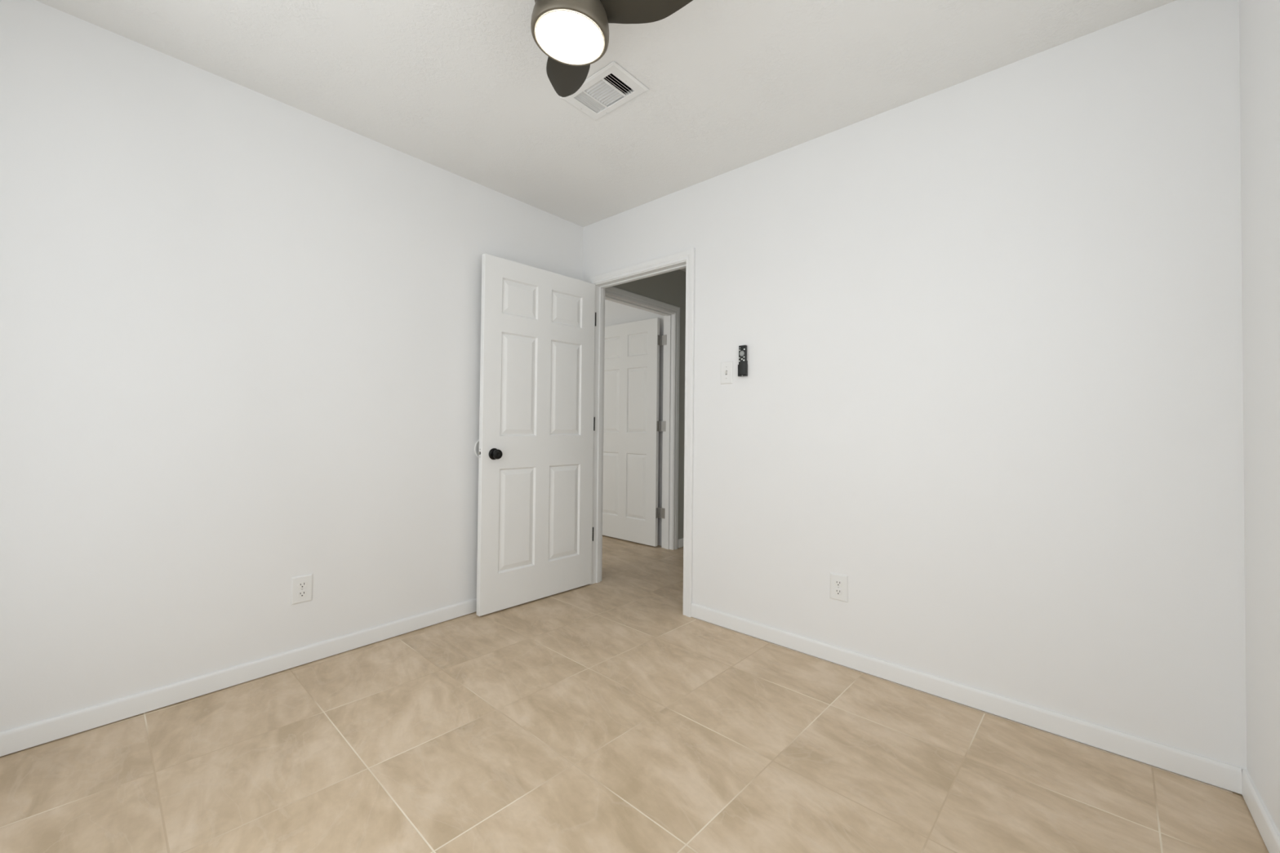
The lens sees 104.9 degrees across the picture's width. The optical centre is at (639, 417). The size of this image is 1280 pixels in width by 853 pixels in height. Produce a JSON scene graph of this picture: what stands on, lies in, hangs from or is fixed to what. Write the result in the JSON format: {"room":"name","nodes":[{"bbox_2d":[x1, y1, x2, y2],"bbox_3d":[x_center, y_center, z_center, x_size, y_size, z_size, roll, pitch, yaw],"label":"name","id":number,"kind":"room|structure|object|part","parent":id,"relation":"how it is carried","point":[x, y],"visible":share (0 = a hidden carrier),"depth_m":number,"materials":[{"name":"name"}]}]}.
{"room":"empty bedroom","nodes":[
{"label":"empty bedroom","id":0,"kind":"room"},
{"bbox_2d":[0,0,583,732],"bbox_3d":[-1.386,-0.128,2.371,0.115,2.440,2.835,0,-1,41],"label":"wall","id":1,"kind":"structure","parent":0,"point":[240,326],"depth_m":1.93,"materials":[{"name":"paint"}]},
{"bbox_2d":[0,598,476,756],"bbox_3d":[-1.313,1.053,2.353,0.012,0.072,2.720,0,-1,41],"label":"baseboard","id":2,"kind":"structure","parent":1,"relation":"attached to","point":[18,739],"depth_m":1.91,"materials":[{"name":"paint"}]},
{"bbox_2d":[290,573,312,604],"bbox_3d":[-1.484,0.756,2.161,0.008,0.118,0.079,0,-1,41],"label":"wall outlet","id":3,"kind":"object","parent":1,"relation":"attached to","point":[302,585],"visible":1,"depth_m":2.16,"materials":[{"name":"white plastic"}]},
{"bbox_2d":[297,590,306,597],"bbox_3d":[-1.483,0.776,2.159,0.003,0.027,0.034,0,-1,41],"label":"receptacle","id":4,"kind":"object","parent":3,"relation":"attached to","point":[300,593],"depth_m":2.16,"materials":[{"name":"white plastic"}]},
{"bbox_2d":[297,581,306,588],"bbox_3d":[-1.483,0.737,2.160,0.003,0.027,0.034,0,-1,41],"label":"receptacle","id":5,"kind":"object","parent":3,"relation":"attached to","point":[301,584],"depth_m":2.16,"materials":[{"name":"white plastic"}]},
{"bbox_2d":[474,439,479,457],"bbox_3d":[-0.895,0.180,2.836,0.006,0.128,0.128,0,-1,41],"label":"protector","id":6,"kind":"object","parent":1,"relation":"attached to","point":[477,445],"visible":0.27,"depth_m":2.80,"materials":[{"name":"white plastic"}]},
{"bbox_2d":[35,0,1176,226],"bbox_3d":[-0.200,-1.401,1.421,3.159,0.100,2.925,0,-1,41],"label":"ceiling","id":7,"kind":"structure","parent":0,"point":[463,88],"depth_m":1.89,"materials":[{"name":"paint"}]},
{"bbox_2d":[560,61,648,120],"bbox_3d":[-0.148,-1.416,2.035,0.316,0.169,0.207,0,-1,41],"label":"ceiling vent","id":8,"kind":"object","parent":7,"relation":"in","point":[612,86],"visible":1,"depth_m":2.04,"materials":[{"name":"white metal"}]},
{"bbox_2d":[530,0,693,97],"bbox_3d":[-0.212,-1.227,1.524,0.690,0.269,0.608,1,-1,-11],"label":"ceiling fan","id":9,"kind":"object","parent":7,"relation":"hanging from","point":[574,34],"visible":1,"depth_m":1.41,"materials":[{"name":"brown metal"}]},
{"bbox_3d":[-0.241,-1.184,1.658,0.146,0.034,0.333,1,-1,-14],"label":"blade","id":10,"kind":"part","parent":9,"relation":"part of","materials":[{"name":"grey"}]},
{"bbox_2d":[536,11,603,63],"bbox_3d":[-0.204,-1.107,1.434,0.194,0.013,0.194,3,-1,41],"label":"diffuser","id":11,"kind":"object","parent":9,"relation":"attached to","point":[564,37],"depth_m":1.42,"materials":[{"name":"white glass"}]},
{"bbox_3d":[0.016,-1.170,1.361,0.333,0.041,0.144,4,-1,16],"label":"blade","id":12,"kind":"part","parent":9,"relation":"part of","materials":[{"name":"grey"}]},
{"bbox_2d":[0,535,1268,852],"bbox_3d":[-0.408,1.136,2.557,6.900,0.060,4.455,0,-1,41],"label":"floor","id":13,"kind":"structure","parent":0,"point":[597,717],"depth_m":1.55,"materials":[{"name":"beige tile"}]},
{"bbox_2d":[604,299,663,546],"bbox_3d":[-0.765,-0.072,5.303,2.745,2.440,0.100,0,-1,41],"label":"wall","id":14,"kind":"structure","parent":0,"point":[615,313],"depth_m":4.48,"materials":[{"name":"paint"}]},
{"bbox_2d":[613,269,685,548],"bbox_3d":[0.040,0.416,4.050,0.115,3.440,1.410,0,-1,41],"label":"wall","id":15,"kind":"structure","parent":0,"point":[669,287],"depth_m":4.31,"materials":[{"name":"paint"}]},
{"bbox_2d":[604,286,679,550],"bbox_3d":[-0.037,0.082,3.954,0.132,2.103,0.997,0,-1,41],"label":"door frame","id":16,"kind":"structure","parent":15,"relation":"attached to","point":[671,313],"depth_m":4.26,"materials":[{"name":"paint"}]},
{"bbox_2d":[602,317,666,546],"bbox_3d":[-0.139,0.129,4.578,0.917,2.008,0.142,0,-1,41],"label":"door","id":17,"kind":"structure","parent":16,"relation":"attached to","point":[632,426],"depth_m":4.50,"materials":[{"name":"paint"}]},
{"bbox_2d":[677,537,683,547],"bbox_3d":[0.438,1.106,4.404,0.012,0.072,0.325,0,-1,41],"label":"baseboard","id":18,"kind":"structure","parent":15,"relation":"attached to","point":[680,542],"depth_m":4.30,"materials":[{"name":"paint"}]},
{"bbox_2d":[582,0,1246,769],"bbox_3d":[0.718,0.396,2.456,3.159,3.440,0.090,0,-1,41],"label":"wall","id":19,"kind":"structure","parent":0,"point":[989,324],"depth_m":1.84,"materials":[{"name":"paint"}]},
{"bbox_2d":[587,247,695,617],"bbox_3d":[0.002,0.082,3.093,0.881,2.075,0.120,0,-1,41],"label":"door frame","id":20,"kind":"structure","parent":19,"relation":"attached to","point":[683,259],"depth_m":3.00,"materials":[{"name":"paint"}]},
{"bbox_2d":[475,253,595,616],"bbox_3d":[-0.604,0.100,3.021,0.142,2.008,0.829,0,-1,44],"label":"door","id":21,"kind":"structure","parent":20,"relation":"attached to","point":[537,420],"depth_m":2.96,"materials":[{"name":"paint"}]},
{"bbox_3d":[-0.794,0.207,2.742,0.030,0.055,0.055,0,-1,44],"label":"knob","id":22,"kind":"part","parent":21,"relation":"part of","materials":[{"name":"black metal"}]},
{"bbox_3d":[0.037,0.083,3.132,0.881,2.075,0.014,0,-1,41],"label":"casing","id":23,"kind":"part","parent":20,"relation":"part of","materials":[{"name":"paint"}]},
{"bbox_2d":[720,360,733,384],"bbox_3d":[0.459,-0.238,2.628,0.075,0.120,0.017,0,-1,41],"label":"light switch","id":24,"kind":"object","parent":19,"relation":"attached to","point":[726,367],"visible":1,"depth_m":2.63,"materials":[{"name":"white plastic"}]},
{"bbox_2d":[737,360,747,377],"bbox_3d":[0.534,-0.253,2.557,0.045,0.083,0.026,0,-1,41],"label":"remote holder","id":25,"kind":"object","parent":19,"relation":"attached to","point":[746,365],"visible":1,"depth_m":2.55,"materials":[{"name":"black plastic"}]},
{"bbox_2d":[738,345,746,375],"bbox_3d":[0.533,-0.295,2.556,0.040,0.154,0.019,0,-1,41],"label":"remote control","id":26,"kind":"object","parent":25,"relation":"in","point":[742,348],"visible":1,"depth_m":2.55,"materials":[{"name":"black plastic"}]},
{"bbox_2d":[830,572,848,602],"bbox_3d":[0.897,0.769,2.223,0.079,0.118,0.008,0,-1,41],"label":"wall outlet","id":27,"kind":"object","parent":19,"relation":"attached to","point":[838,583],"visible":1,"depth_m":2.22,"materials":[{"name":"white plastic"}]},
{"bbox_2d":[834,588,842,595],"bbox_3d":[0.896,0.789,2.221,0.034,0.027,0.003,0,-1,41],"label":"receptacle","id":28,"kind":"object","parent":27,"relation":"attached to","point":[837,591],"depth_m":2.22,"materials":[{"name":"white plastic"}]},
{"bbox_2d":[834,579,842,586],"bbox_3d":[0.896,0.750,2.221,0.034,0.027,0.003,0,-1,41],"label":"receptacle","id":29,"kind":"object","parent":27,"relation":"attached to","point":[837,583],"depth_m":2.22,"materials":[{"name":"white plastic"}]},
{"bbox_2d":[690,603,1241,794],"bbox_3d":[1.028,1.073,2.097,1.970,0.072,0.012,0,-1,41],"label":"baseboard","id":30,"kind":"structure","parent":19,"relation":"attached to","point":[1206,770],"depth_m":1.81,"materials":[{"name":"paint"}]},
{"bbox_2d":[1239,0,1279,833],"bbox_3d":[0.900,-0.137,0.361,0.115,2.440,2.835,0,-1,41],"label":"wall","id":31,"kind":"structure","parent":0,"point":[1259,20],"depth_m":1.32,"materials":[{"name":"paint"}]},
{"bbox_2d":[1241,768,1279,852],"bbox_3d":[0.878,1.044,0.426,0.012,0.072,2.720,0,-1,41],"label":"baseboard","id":32,"kind":"structure","parent":31,"relation":"attached to","point":[1270,835],"depth_m":1.31,"materials":[{"name":"paint"}]}
]}

